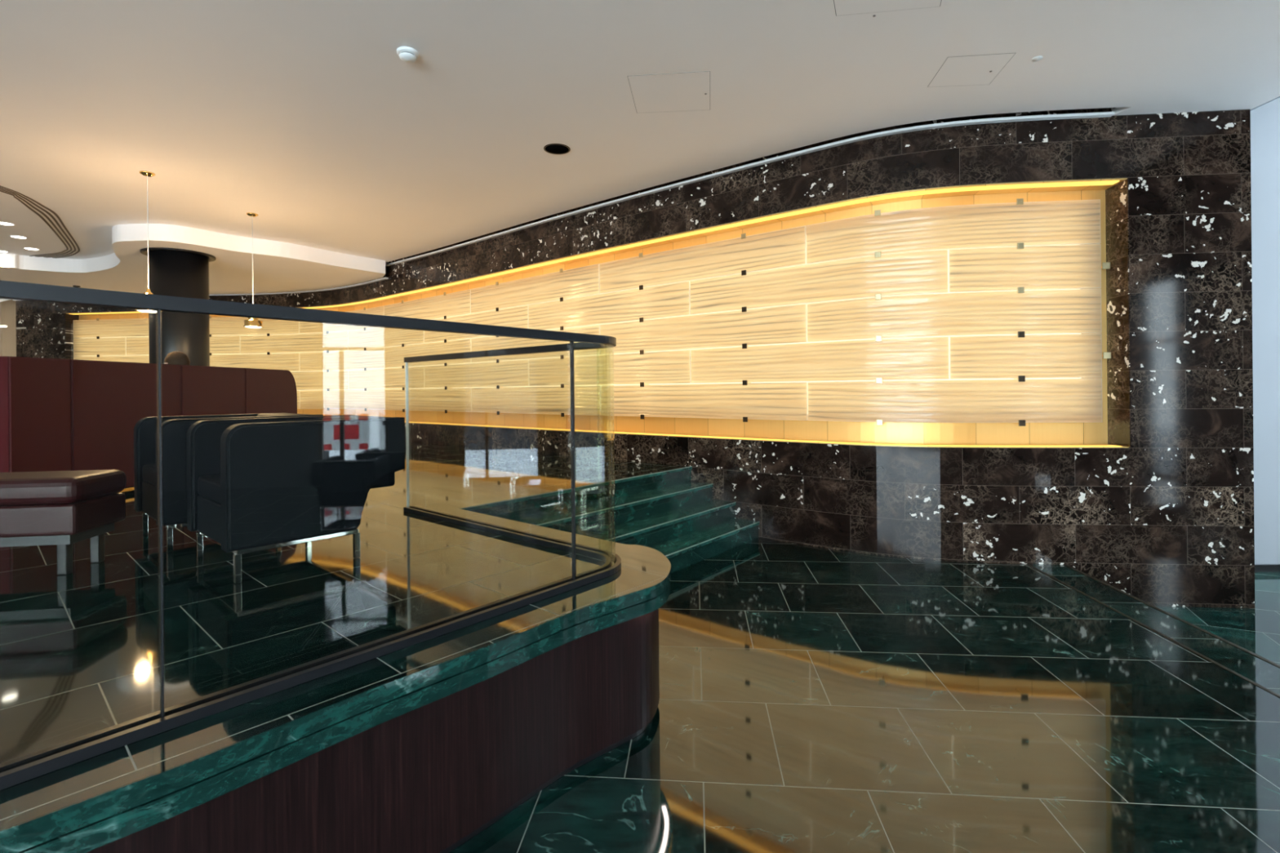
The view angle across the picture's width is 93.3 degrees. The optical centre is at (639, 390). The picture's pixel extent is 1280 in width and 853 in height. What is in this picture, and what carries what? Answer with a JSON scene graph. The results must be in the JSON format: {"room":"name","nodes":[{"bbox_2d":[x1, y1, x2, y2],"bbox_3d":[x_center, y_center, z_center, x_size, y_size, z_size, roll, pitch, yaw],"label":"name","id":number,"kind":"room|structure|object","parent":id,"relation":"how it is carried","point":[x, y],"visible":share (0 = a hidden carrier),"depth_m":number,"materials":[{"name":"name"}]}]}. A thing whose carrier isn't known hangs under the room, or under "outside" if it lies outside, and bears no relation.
{"room":"lobby","nodes":[
{"label":"lobby","id":0,"kind":"room"},
{"bbox_2d":[0,302,2,356],"bbox_3d":[-14.106,-0.586,3.000,0.200,5.200,20.600,-1,0,0],"label":"wall","id":1,"kind":"structure","parent":0,"point":[1,340],"depth_m":13.26,"materials":[{"name":"beige paint"}]},
{"bbox_2d":[1,299,16,356],"bbox_3d":[-8.007,-0.644,13.350,12.400,5.200,0.150,-1,0,0],"label":"wall","id":2,"kind":"structure","parent":0,"point":[8,311],"depth_m":13.28,"materials":[{"name":"beige paint"}]},
{"bbox_2d":[0,223,385,302],"bbox_3d":[-9.397,-2.046,10.417,10.198,0.250,4.473,-1,0,6],"label":"ceiling","id":3,"kind":"structure","parent":0,"point":[277,266],"depth_m":9.66,"materials":[{"name":"paint"}]},
{"bbox_2d":[15,107,1254,608],"bbox_3d":[-3.699,-0.275,9.597,19.680,4.240,2.628,-1,0,26],"label":"wall","id":4,"kind":"structure","parent":0,"point":[1164,517],"depth_m":5.11,"materials":[{"name":"brown stone"}]},
{"bbox_2d":[13,277,388,300],"bbox_3d":[-8.629,-1.928,11.985,8.870,0.020,0.886,-1,0,13],"label":"trim","id":5,"kind":"structure","parent":4,"relation":"attached to","point":[382,278],"depth_m":11.85,"materials":[{"name":"metal"}]},
{"bbox_2d":[290,370,348,390],"bbox_3d":[-6.863,-0.194,12.069,2.608,0.373,0.159,-1,0,15],"label":"glass slab","id":6,"kind":"object","parent":4,"relation":"attached to","point":[332,380],"visible":0.55,"depth_m":11.97,"materials":[{"name":"beige glass"}]},
{"bbox_2d":[299,321,375,333],"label":"glass slab","id":7,"kind":"object","parent":4,"relation":"attached to","point":[305,327],"depth_m":11.94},
{"bbox_2d":[299,347,384,371],"bbox_3d":[-5.684,-0.583,11.609,2.504,0.373,0.177,-1,0,28],"label":"glass slab","id":8,"kind":"object","parent":4,"relation":"attached to","point":[371,358],"visible":1,"depth_m":11.73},
{"bbox_2d":[299,389,385,409],"bbox_3d":[-5.677,0.173,11.609,2.504,0.373,0.177,-1,0,28],"label":"glass slab","id":9,"kind":"object","parent":4,"relation":"attached to","point":[370,399],"visible":1,"depth_m":11.73,"materials":[{"name":"beige glass"}]},
{"bbox_2d":[347,306,384,315],"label":"glass slab","id":10,"kind":"object","parent":4,"relation":"attached to","point":[380,310],"depth_m":11.18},
{"bbox_2d":[347,327,424,350],"bbox_3d":[-4.606,-0.971,10.913,2.528,0.373,0.062,-1,0,37],"label":"glass slab","id":11,"kind":"object","parent":4,"relation":"attached to","point":[378,337],"visible":0.86,"depth_m":10.98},
{"bbox_2d":[348,365,424,389],"bbox_3d":[-4.599,-0.215,10.913,2.528,0.373,0.062,-1,0,37],"label":"glass slab","id":12,"kind":"object","parent":4,"relation":"attached to","point":[383,378],"visible":0.98,"depth_m":10.89,"materials":[{"name":"beige glass"}]},
{"bbox_2d":[383,288,471,319],"bbox_3d":[-3.609,-1.359,10.114,2.616,0.373,0.028,-1,0,39],"label":"glass slab","id":13,"kind":"object","parent":4,"relation":"attached to","point":[459,303],"visible":0.77,"depth_m":9.91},
{"bbox_2d":[384,387,471,412],"bbox_3d":[-3.595,0.153,10.114,2.616,0.373,0.028,-1,0,39],"label":"glass slab","id":14,"kind":"object","parent":4,"relation":"attached to","point":[451,399],"visible":0.97,"depth_m":9.99,"materials":[{"name":"beige glass"}]},
{"bbox_2d":[384,338,471,368],"bbox_3d":[-3.603,-0.603,10.113,2.616,0.373,0.029,-1,0,39],"label":"glass slab","id":15,"kind":"object","parent":4,"relation":"attached to","point":[394,356],"visible":0.87,"depth_m":10.07,"materials":[{"name":"beige glass"}]},
{"bbox_2d":[423,305,528,342],"bbox_3d":[-2.575,-0.991,9.258,2.697,0.373,0.029,-1,0,40],"label":"glass slab","id":16,"kind":"object","parent":4,"relation":"attached to","point":[514,317],"visible":0.65,"depth_m":9.03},
{"bbox_2d":[424,359,528,388],"bbox_3d":[-2.567,-0.235,9.258,2.697,0.373,0.030,-1,0,40],"label":"glass slab","id":17,"kind":"object","parent":4,"relation":"attached to","point":[515,373],"visible":1,"depth_m":9.14,"materials":[{"name":"beige glass"}]},
{"bbox_2d":[470,263,599,313],"bbox_3d":[-1.551,-1.378,8.387,2.742,0.373,0.025,-1,0,40],"label":"glass slab","id":18,"kind":"object","parent":4,"relation":"attached to","point":[584,281],"visible":1,"depth_m":8.24,"materials":[{"name":"beige glass"}]},
{"bbox_2d":[471,324,600,362],"bbox_3d":[-1.544,-0.622,8.387,2.742,0.373,0.026,-1,0,40],"label":"glass slab","id":19,"kind":"object","parent":4,"relation":"attached to","point":[489,343],"visible":0.62,"depth_m":8.43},
{"bbox_2d":[471,385,600,415],"bbox_3d":[-1.537,0.134,8.387,2.742,0.373,0.027,-1,0,40],"label":"glass slab","id":20,"kind":"object","parent":4,"relation":"attached to","point":[553,400],"visible":0.98,"depth_m":8.26,"materials":[{"name":"beige glass"}]},
{"bbox_2d":[81,234,1080,413],"bbox_3d":[-3.615,-0.603,9.669,17.269,1.770,1.992,-1,0,27],"label":"panel","id":21,"kind":"object","parent":4,"relation":"attached to","point":[806,234],"visible":0.02,"depth_m":6.00,"materials":[{"name":"beige wood"}]},
{"bbox_2d":[69,180,1119,314],"bbox_3d":[-3.587,-1.666,9.450,17.510,0.008,2.057,-1,0,27],"label":"led strip","id":22,"kind":"object","parent":4,"relation":"attached to","point":[1108,182],"visible":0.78,"depth_m":5.89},
{"bbox_2d":[528,280,690,329],"bbox_3d":[-0.500,-1.010,7.514,2.707,0.373,0.033,-1,0,39],"label":"glass slab","id":23,"kind":"object","parent":4,"relation":"attached to","point":[672,300],"visible":0.98,"depth_m":7.35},
{"bbox_2d":[528,349,690,386],"bbox_3d":[-0.493,-0.254,7.514,2.707,0.373,0.032,-1,0,39],"label":"glass slab","id":24,"kind":"object","parent":4,"relation":"attached to","point":[673,366],"visible":0.98,"depth_m":7.33,"materials":[{"name":"beige glass"}]},
{"bbox_2d":[640,382,644,386],"bbox_3d":[0.068,-0.071,7.118,0.052,0.052,0.159,-1,0,39],"label":"clip","id":25,"kind":"object","parent":4,"relation":"attached to","point":[642,384],"visible":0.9,"depth_m":7.06,"materials":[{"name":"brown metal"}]},
{"bbox_2d":[599,225,806,293],"bbox_3d":[0.549,-1.398,6.665,2.675,0.373,0.031,-1,0,38],"label":"glass slab","id":26,"kind":"object","parent":4,"relation":"attached to","point":[787,247],"visible":1,"depth_m":6.50,"materials":[{"name":"beige glass"}]},
{"bbox_2d":[741,233,746,239],"bbox_3d":[1.110,-1.593,6.284,0.052,0.052,0.159,-1,0,38],"label":"clip","id":27,"kind":"object","parent":26,"relation":"attached to","point":[743,235],"visible":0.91,"depth_m":6.22,"materials":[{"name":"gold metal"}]},
{"bbox_2d":[600,303,807,354],"bbox_3d":[0.556,-0.642,6.665,2.675,0.373,0.030,-1,0,38],"label":"glass slab","id":28,"kind":"object","parent":4,"relation":"attached to","point":[787,324],"visible":0.95,"depth_m":6.47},
{"bbox_2d":[689,249,948,315],"bbox_3d":[1.585,-1.030,5.906,2.544,0.373,0.145,-1,0,33],"label":"glass slab","id":29,"kind":"object","parent":28,"relation":"on","point":[926,272],"visible":1,"depth_m":5.71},
{"bbox_2d":[806,199,1101,264],"bbox_3d":[2.717,-1.419,5.368,2.400,0.373,0.245,-1,0,18],"label":"glass slab","id":30,"kind":"object","parent":29,"relation":"on","point":[1069,222],"visible":1,"depth_m":5.24,"materials":[{"name":"beige glass"}]},
{"bbox_2d":[874,209,880,216],"bbox_3d":[2.175,-1.603,5.512,0.052,0.052,0.159,-1,0,28],"label":"clip","id":31,"kind":"object","parent":30,"relation":"attached to","point":[877,212],"visible":0.93,"depth_m":5.45,"materials":[{"name":"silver metal"}]},
{"bbox_2d":[1016,198,1023,204],"bbox_3d":[3.251,-1.613,5.227,0.052,0.052,0.159,-1,0,7],"label":"clip","id":32,"kind":"object","parent":30,"relation":"attached to","point":[1019,201],"visible":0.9,"depth_m":5.15,"materials":[{"name":"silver metal"}]},
{"bbox_2d":[600,382,808,420],"bbox_3d":[0.563,0.114,6.666,2.675,0.373,0.030,-1,0,38],"label":"glass slab","id":33,"kind":"object","parent":4,"relation":"attached to","point":[782,401],"visible":0.99,"depth_m":6.49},
{"bbox_2d":[742,417,747,422],"bbox_3d":[1.128,0.297,6.284,0.052,0.052,0.159,-1,0,38],"label":"clip","id":34,"kind":"object","parent":33,"relation":"attached to","point":[744,419],"visible":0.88,"depth_m":6.22,"materials":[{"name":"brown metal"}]},
{"bbox_2d":[741,270,746,275],"bbox_3d":[1.113,-1.215,6.284,0.052,0.052,0.159,-1,0,38],"label":"clip","id":35,"kind":"object","parent":4,"relation":"attached to","point":[743,272],"visible":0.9,"depth_m":6.23,"materials":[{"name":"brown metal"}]},
{"bbox_2d":[742,306,746,311],"bbox_3d":[1.117,-0.837,6.284,0.052,0.052,0.159,-1,0,38],"label":"clip","id":36,"kind":"object","parent":4,"relation":"attached to","point":[744,308],"visible":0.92,"depth_m":6.22,"materials":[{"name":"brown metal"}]},
{"bbox_2d":[742,343,746,348],"bbox_3d":[1.121,-0.459,6.284,0.052,0.052,0.159,-1,0,38],"label":"clip","id":37,"kind":"object","parent":4,"relation":"attached to","point":[744,345],"visible":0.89,"depth_m":6.22,"materials":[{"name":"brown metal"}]},
{"bbox_2d":[742,380,747,385],"bbox_3d":[1.124,-0.081,6.284,0.052,0.052,0.159,-1,0,38],"label":"clip","id":38,"kind":"object","parent":4,"relation":"attached to","point":[744,382],"visible":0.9,"depth_m":6.22,"materials":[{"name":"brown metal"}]},
{"bbox_2d":[385,111,1115,266],"bbox_3d":[-0.466,-2.227,7.474,10.038,0.022,0.782,-1,0,34],"label":"trim","id":39,"kind":"structure","parent":4,"relation":"attached to","point":[1101,114],"depth_m":5.61,"materials":[{"name":"metal"}]},
{"bbox_2d":[404,421,1121,446],"bbox_3d":[-3.567,0.535,9.445,17.506,0.006,2.047,-1,0,27],"label":"led strip","id":40,"kind":"object","parent":4,"relation":"attached to","point":[405,421],"visible":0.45,"depth_m":5.85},
{"bbox_2d":[690,336,949,383],"bbox_3d":[1.592,-0.274,5.906,2.544,0.373,0.146,-1,0,33],"label":"glass slab","id":41,"kind":"object","parent":4,"relation":"attached to","point":[916,357],"visible":1,"depth_m":5.71,"materials":[{"name":"beige glass"}]},
{"bbox_2d":[875,251,880,257],"bbox_3d":[2.178,-1.225,5.512,0.052,0.052,0.159,-1,0,28],"label":"clip","id":42,"kind":"object","parent":4,"relation":"attached to","point":[877,255],"visible":0.97,"depth_m":5.44,"materials":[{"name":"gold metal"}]},
{"bbox_2d":[875,293,881,299],"bbox_3d":[2.182,-0.847,5.512,0.052,0.052,0.159,-1,0,28],"label":"clip","id":43,"kind":"object","parent":4,"relation":"attached to","point":[877,296],"visible":1,"depth_m":5.44,"materials":[{"name":"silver metal"}]},
{"bbox_2d":[875,335,881,342],"bbox_3d":[2.185,-0.469,5.512,0.052,0.052,0.159,-1,0,28],"label":"clip","id":44,"kind":"object","parent":4,"relation":"attached to","point":[878,338],"visible":1,"depth_m":5.44,"materials":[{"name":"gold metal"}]},
{"bbox_2d":[875,377,882,383],"bbox_3d":[2.189,-0.091,5.512,0.052,0.052,0.159,-1,0,28],"label":"clip","id":45,"kind":"object","parent":4,"relation":"attached to","point":[878,380],"visible":1,"depth_m":5.44,"materials":[{"name":"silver metal"}]},
{"bbox_2d":[1017,242,1023,248],"bbox_3d":[3.254,-1.235,5.227,0.052,0.052,0.159,-1,0,7],"label":"clip","id":46,"kind":"object","parent":4,"relation":"attached to","point":[1020,245],"visible":0.88,"depth_m":5.15,"materials":[{"name":"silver metal"}]},
{"bbox_2d":[1017,287,1024,293],"bbox_3d":[3.258,-0.857,5.227,0.052,0.052,0.159,-1,0,7],"label":"clip","id":47,"kind":"object","parent":4,"relation":"attached to","point":[1020,290],"visible":0.88,"depth_m":5.15,"materials":[{"name":"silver metal"}]},
{"bbox_2d":[806,288,1102,342],"bbox_3d":[2.724,-0.663,5.369,2.400,0.373,0.244,-1,0,18],"label":"glass slab","id":48,"kind":"object","parent":47,"relation":"attached to","point":[1073,311],"visible":1,"depth_m":5.24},
{"bbox_2d":[948,244,1101,292],"bbox_3d":[3.293,-1.046,5.179,1.216,0.373,0.039,-1,0,7],"label":"glass slab","id":49,"kind":"object","parent":48,"relation":"on","point":[1056,267],"visible":1,"depth_m":5.16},
{"bbox_2d":[1017,331,1024,337],"bbox_3d":[3.262,-0.479,5.227,0.052,0.052,0.159,-1,0,7],"label":"clip","id":50,"kind":"object","parent":4,"relation":"attached to","point":[1020,334],"visible":0.91,"depth_m":5.15,"materials":[{"name":"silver metal"}]},
{"bbox_2d":[1017,375,1025,382],"bbox_3d":[3.265,-0.101,5.227,0.052,0.052,0.159,-1,0,7],"label":"clip","id":51,"kind":"object","parent":4,"relation":"attached to","point":[1020,378],"visible":0.91,"depth_m":5.15,"materials":[{"name":"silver metal"}]},
{"bbox_2d":[807,377,1102,422],"bbox_3d":[2.731,0.093,5.369,2.400,0.373,0.243,-1,0,18],"label":"glass slab","id":52,"kind":"object","parent":51,"relation":"attached to","point":[1033,400],"visible":1,"depth_m":5.24,"materials":[{"name":"beige glass"}]},
{"bbox_2d":[876,419,882,425],"bbox_3d":[2.192,0.287,5.512,0.052,0.052,0.159,-1,0,28],"label":"clip","id":53,"kind":"object","parent":52,"relation":"attached to","point":[879,422],"visible":1,"depth_m":5.44,"materials":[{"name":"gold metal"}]},
{"bbox_2d":[1018,419,1025,426],"bbox_3d":[3.269,0.277,5.227,0.052,0.052,0.159,-1,0,7],"label":"clip","id":54,"kind":"object","parent":52,"relation":"attached to","point":[1021,422],"visible":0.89,"depth_m":5.15,"materials":[{"name":"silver metal"}]},
{"bbox_2d":[949,333,1102,379],"bbox_3d":[3.300,-0.290,5.180,1.216,0.373,0.038,-1,0,7],"label":"glass slab","id":55,"kind":"object","parent":52,"relation":"on","point":[1054,355],"visible":1,"depth_m":5.16,"materials":[{"name":"beige glass"}]},
{"bbox_2d":[1101,262,1110,269],"bbox_3d":[3.936,-1.052,5.167,0.060,0.055,0.156,-1,0,5],"label":"clip","id":56,"kind":"object","parent":4,"relation":"attached to","point":[1106,265],"visible":0.87,"depth_m":5.09,"materials":[{"name":"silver metal"}]},
{"bbox_2d":[1102,351,1111,358],"bbox_3d":[3.943,-0.296,5.167,0.060,0.055,0.156,-1,0,5],"label":"clip","id":57,"kind":"object","parent":4,"relation":"attached to","point":[1105,354],"visible":0.85,"depth_m":5.09,"materials":[{"name":"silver metal"}]},
{"bbox_2d":[1026,564,1279,697],"bbox_3d":[3.089,1.450,3.495,0.020,0.003,3.100,-1,0,5],"label":"trim","id":58,"kind":"structure","parent":4,"relation":"attached to","point":[1038,570],"depth_m":3.52,"materials":[{"name":"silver metal"}]},
{"bbox_2d":[1063,564,1279,667],"bbox_3d":[3.381,1.447,3.468,0.024,0.004,3.100,-1,0,5],"label":"trim","id":59,"kind":"structure","parent":4,"relation":"attached to","point":[1067,566],"depth_m":3.78,"materials":[{"name":"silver metal"}]},
{"label":"clip","id":60,"kind":"object","parent":4,"relation":"attached to","visible":0},
{"bbox_2d":[73,318,148,337],"bbox_3d":[-10.600,-1.292,12.476,2.459,0.373,0.050,-1,0,6],"label":"glass slab","id":61,"kind":"object","parent":60,"relation":"attached to","point":[130,327],"visible":0.69,"depth_m":12.50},
{"bbox_3d":[-8.775,-1.499,12.402,0.052,0.052,0.159,-1,0,2],"label":"clip","id":62,"kind":"object","parent":4,"relation":"attached to","visible":0},
{"bbox_2d":[208,316,299,335],"bbox_3d":[-8.098,-1.316,12.296,2.543,0.373,0.105,-1,0,5],"label":"glass slab","id":63,"kind":"object","parent":62,"relation":"attached to","point":[224,326],"visible":0.57,"depth_m":12.32,"materials":[{"name":"beige glass"}]},
{"label":"clip","id":64,"kind":"object","parent":4,"relation":"attached to","visible":0},
{"bbox_2d":[125,336,149,355],"bbox_3d":[-10.313,-0.918,12.434,0.494,0.369,0.055,-1,0,3],"label":"glass slab","id":65,"kind":"object","parent":64,"relation":"attached to","point":[134,345],"depth_m":12.43,"materials":[{"name":"beige glass"}]},
{"bbox_2d":[209,335,240,354],"bbox_3d":[-8.440,-0.931,12.330,0.642,0.372,0.055,-1,0,3],"label":"glass slab","id":66,"kind":"object","parent":64,"relation":"attached to","point":[224,344],"depth_m":12.33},
{"label":"clip","id":67,"kind":"object","parent":4,"relation":"attached to","visible":0},
{"bbox_2d":[73,337,125,355],"bbox_3d":[-11.210,-0.908,12.545,1.223,0.373,0.021,-1,0,7],"label":"glass slab","id":68,"kind":"object","parent":67,"relation":"attached to","point":[112,346],"visible":1,"depth_m":12.54,"materials":[{"name":"beige glass"}]},
{"bbox_2d":[73,355,149,363],"bbox_3d":[-10.593,-0.536,12.476,2.459,0.373,0.050,-1,0,6],"label":"glass slab","id":69,"kind":"object","parent":67,"relation":"attached to","point":[128,358],"visible":0.24,"depth_m":12.48,"materials":[{"name":"beige glass"}]},
{"bbox_3d":[-8.768,-0.743,12.402,0.052,0.052,0.159,-1,0,2],"label":"clip","id":70,"kind":"object","parent":4,"relation":"attached to","visible":0},
{"bbox_2d":[209,352,299,371],"bbox_3d":[-8.091,-0.560,12.296,2.543,0.373,0.105,-1,0,5],"label":"glass slab","id":71,"kind":"object","parent":70,"relation":"attached to","point":[290,362],"visible":0.59,"depth_m":12.30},
{"bbox_3d":[-8.760,0.013,12.402,0.052,0.052,0.159,-1,0,2],"label":"clip","id":72,"kind":"object","parent":4,"relation":"attached to","visible":0},
{"bbox_2d":[296,390,300,408],"bbox_3d":[-8.084,0.196,12.296,2.543,0.373,0.105,-1,0,5],"label":"glass slab","id":73,"kind":"object","parent":72,"relation":"attached to","point":[298,391],"visible":0.06,"depth_m":12.13,"materials":[{"name":"beige glass"}]},
{"bbox_2d":[0,0,1279,264],"bbox_3d":[-4.636,-2.211,2.300,19.170,0.050,18.600,-1,0,0],"label":"ceiling","id":74,"kind":"structure","parent":0,"point":[307,117],"depth_m":4.51,"materials":[{"name":"paint"}]},
{"bbox_2d":[0,221,15,226],"bbox_3d":[-8.175,-2.149,7.785,0.180,0.006,0.180,-1,0,0],"label":"recessed light","id":75,"kind":"object","parent":74,"relation":"in","point":[1,223],"visible":1,"depth_m":7.80,"materials":[{"name":"white plastic"}]},
{"bbox_2d":[8,235,27,239],"bbox_3d":[-8.684,-2.145,8.447,0.180,0.006,0.180,-1,0,0],"label":"recessed light","id":76,"kind":"object","parent":74,"relation":"in","point":[11,236],"visible":1,"depth_m":8.44,"materials":[{"name":"white plastic"}]},
{"bbox_2d":[22,247,39,250],"bbox_3d":[-9.192,-2.140,9.132,0.180,0.006,0.180,-1,0,0],"label":"recessed light","id":77,"kind":"object","parent":74,"relation":"in","point":[26,248],"visible":1,"depth_m":9.13,"materials":[{"name":"white plastic"}]},
{"bbox_2d":[0,190,68,256],"bbox_3d":[-9.111,-2.143,8.218,7.024,0.010,2.060,-1,0,37],"label":"trim","id":78,"kind":"structure","parent":74,"relation":"attached to","point":[20,201],"depth_m":7.81,"materials":[{"name":"brown wood"}]},
{"bbox_2d":[0,188,71,257],"bbox_3d":[-9.071,-2.143,8.234,7.129,0.010,2.070,-1,0,37],"label":"trim","id":79,"kind":"structure","parent":74,"relation":"attached to","point":[21,198],"depth_m":7.74,"materials":[{"name":"brown wood"}]},
{"bbox_2d":[0,186,75,257],"bbox_3d":[-9.030,-2.143,8.250,7.235,0.010,2.080,-1,0,38],"label":"trim","id":80,"kind":"structure","parent":74,"relation":"attached to","point":[31,202],"depth_m":7.60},
{"bbox_2d":[0,185,79,257],"bbox_3d":[-8.989,-2.144,8.267,7.341,0.010,2.092,-1,0,38],"label":"trim","id":81,"kind":"structure","parent":74,"relation":"attached to","point":[36,202],"depth_m":7.56,"materials":[{"name":"metal"}]},
{"bbox_2d":[134,170,161,312],"bbox_3d":[-4.934,-1.486,6.062,0.212,1.394,0.212,-1,0,0],"label":"pendant lamp","id":82,"kind":"object","parent":74,"relation":"hanging from","point":[145,173],"visible":0.56,"depth_m":6.06,"materials":[{"name":"gold metal"}]},
{"bbox_2d":[243,212,263,328],"bbox_3d":[-4.790,-1.483,7.477,0.212,1.404,0.212,-1,0,0],"label":"pendant lamp","id":83,"kind":"object","parent":74,"relation":"hanging from","point":[252,322],"visible":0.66,"depth_m":7.44,"materials":[{"name":"gold metal"}]},
{"bbox_2d":[396,45,418,62],"bbox_3d":[-1.520,-2.188,3.956,0.136,0.056,0.136,-1,0,0],"label":"smoke detector","id":84,"kind":"object","parent":74,"relation":"attached to","point":[406,54],"visible":1,"depth_m":3.92,"materials":[{"name":"white plastic"}]},
{"bbox_2d":[543,143,570,154],"bbox_3d":[-0.763,-2.221,5.557,0.244,0.004,0.244,-1,0,0],"label":"recessed light","id":85,"kind":"object","parent":74,"relation":"in","point":[554,148],"visible":1,"depth_m":5.55,"materials":[{"name":"black metal"}]},
{"bbox_2d":[627,71,710,112],"bbox_3d":[0.235,-2.229,4.545,0.586,0.006,0.600,-1,0,6],"label":"ceiling hatch","id":86,"kind":"object","parent":74,"relation":"attached to","point":[691,91],"visible":1,"depth_m":4.51,"materials":[{"name":"paint"}]},
{"bbox_2d":[833,0,941,17],"bbox_3d":[1.390,-2.240,3.422,0.730,0.006,0.391,-1,0,0],"label":"ceiling hatch","id":87,"kind":"object","parent":74,"relation":"attached to","point":[842,7],"visible":1,"depth_m":3.52,"materials":[{"name":"paint"}]},
{"bbox_2d":[928,52,1016,86],"bbox_3d":[2.323,-2.249,4.262,0.457,0.006,0.425,-1,0,6],"label":"ceiling hatch","id":88,"kind":"object","parent":74,"relation":"attached to","point":[977,69],"visible":1,"depth_m":4.24,"materials":[{"name":"paint"}]},
{"bbox_2d":[1031,55,1042,61],"bbox_3d":[2.696,-2.253,4.104,0.064,0.006,0.064,-1,0,0],"label":"sprinkler cover","id":89,"kind":"object","parent":74,"relation":"attached to","point":[1039,57],"visible":1,"depth_m":4.09,"materials":[{"name":"white plastic"}]},
{"bbox_2d":[448,537,1279,852],"bbox_3d":[-3.235,1.611,1.450,21.500,0.200,16.900,-1,0,0],"label":"floor","id":90,"kind":"structure","parent":0,"point":[813,700],"depth_m":2.63,"materials":[{"name":"green stone"}]},
{"bbox_2d":[0,440,689,852],"bbox_3d":[-6.669,1.213,5.359,14.445,0.659,14.525,-1,0,0],"label":"raised platform","id":91,"kind":"object","parent":90,"relation":"on","point":[423,747],"visible":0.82,"depth_m":2.02,"materials":[{"name":"green stone"}]},
{"bbox_2d":[0,469,126,575],"bbox_3d":[-2.959,0.623,2.839,0.800,0.449,0.360,-1,0,-8],"label":"ottoman","id":92,"kind":"object","parent":91,"relation":"on","point":[62,509],"visible":1,"depth_m":2.73,"materials":[{"name":"brown leather"}]},
{"bbox_2d":[0,469,126,506],"bbox_3d":[-2.961,0.458,2.839,0.800,0.120,0.360,-1,0,-8],"label":"seat cushion","id":93,"kind":"object","parent":92,"relation":"on","point":[75,487],"depth_m":2.74,"materials":[{"name":"leather"}]},
{"bbox_2d":[0,355,297,493],"bbox_3d":[-4.511,0.313,5.663,0.700,1.090,3.040,-1,0,5],"label":"booth seat","id":94,"kind":"object","parent":91,"relation":"on","point":[56,415],"visible":0.52,"depth_m":4.76,"materials":[{"name":"leather"}]},
{"bbox_2d":[140,247,215,366],"bbox_3d":[-6.581,-0.532,8.650,0.860,2.830,0.860,-1,0,0],"label":"column","id":95,"kind":"structure","parent":91,"relation":"on","point":[172,272],"depth_m":8.39,"materials":[{"name":"black metal"}]},
{"bbox_2d":[133,413,323,552],"bbox_3d":[-2.454,0.497,3.625,0.700,0.689,0.800,-1,0,42],"label":"armchair","id":96,"kind":"object","parent":91,"relation":"on","point":[174,428],"visible":0.44,"depth_m":3.18,"materials":[{"name":"black leather"}]},
{"bbox_2d":[142,463,155,485],"bbox_3d":[-2.517,0.473,3.554,0.482,0.100,0.570,-1,0,42],"label":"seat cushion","id":97,"kind":"object","parent":96,"relation":"on","point":[148,470],"depth_m":3.39,"materials":[{"name":"black leather"}]},
{"bbox_2d":[186,414,404,583],"bbox_3d":[-1.752,0.490,3.103,0.700,0.689,0.800,-1,0,42],"label":"armchair","id":98,"kind":"object","parent":91,"relation":"on","point":[254,484],"visible":1,"depth_m":2.83,"materials":[{"name":"black leather"}]},
{"bbox_2d":[197,474,220,503],"bbox_3d":[-1.816,0.466,3.032,0.482,0.100,0.570,-1,0,42],"label":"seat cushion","id":99,"kind":"object","parent":98,"relation":"on","point":[208,485],"depth_m":2.86,"materials":[{"name":"black leather"}]},
{"bbox_2d":[0,280,621,790],"bbox_3d":[-1.890,0.305,0.802,1.951,1.064,6.616,-1,0,21],"label":"glass balustrade","id":100,"kind":"object","parent":91,"relation":"on","point":[17,771],"visible":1,"depth_m":1.72,"materials":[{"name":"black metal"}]},
{"bbox_2d":[460,466,759,573],"bbox_3d":[-0.060,1.149,5.132,0.829,0.659,2.939,-1,0,39],"label":"staircase","id":101,"kind":"structure","parent":90,"relation":"on","point":[673,515],"depth_m":5.32,"materials":[{"name":"green stone"}]},
{"bbox_2d":[1155,572,1279,665],"bbox_3d":[5.267,1.810,3.957,4.500,0.100,4.086,-1,0,0],"label":"floor","id":102,"kind":"structure","parent":0,"point":[1256,630],"depth_m":4.66,"materials":[{"name":"green stone"}]},
{"bbox_2d":[1250,97,1279,564],"bbox_3d":[6.287,-1.380,5.950,3.000,6.600,0.200,-1,0,0],"label":"wall","id":103,"kind":"structure","parent":0,"point":[1265,118],"depth_m":5.85,"materials":[{"name":"white paint"}]},
{"bbox_2d":[1254,564,1279,572],"bbox_3d":[6.317,1.715,5.840,3.000,0.070,0.020,-1,0,0],"label":"baseboard","id":104,"kind":"structure","parent":103,"relation":"attached to","point":[1260,567],"depth_m":5.83,"materials":[{"name":"black paint"}]},
{"bbox_2d":[1250,96,1279,110],"bbox_3d":[4.997,-3.518,1.000,0.100,2.400,16.000,-1,0,0],"label":"trim","id":105,"kind":"structure","parent":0,"point":[1278,96],"depth_m":4.88,"materials":[{"name":"white paint"}]},
{"label":"clip","id":106,"kind":"object","parent":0,"visible":0},
{"bbox_2d":[240,331,348,353],"bbox_3d":[-6.870,-0.950,12.069,2.608,0.373,0.159,-1,0,15],"label":"glass slab","id":107,"kind":"object","parent":106,"relation":"attached to","point":[332,341],"visible":1,"depth_m":12.15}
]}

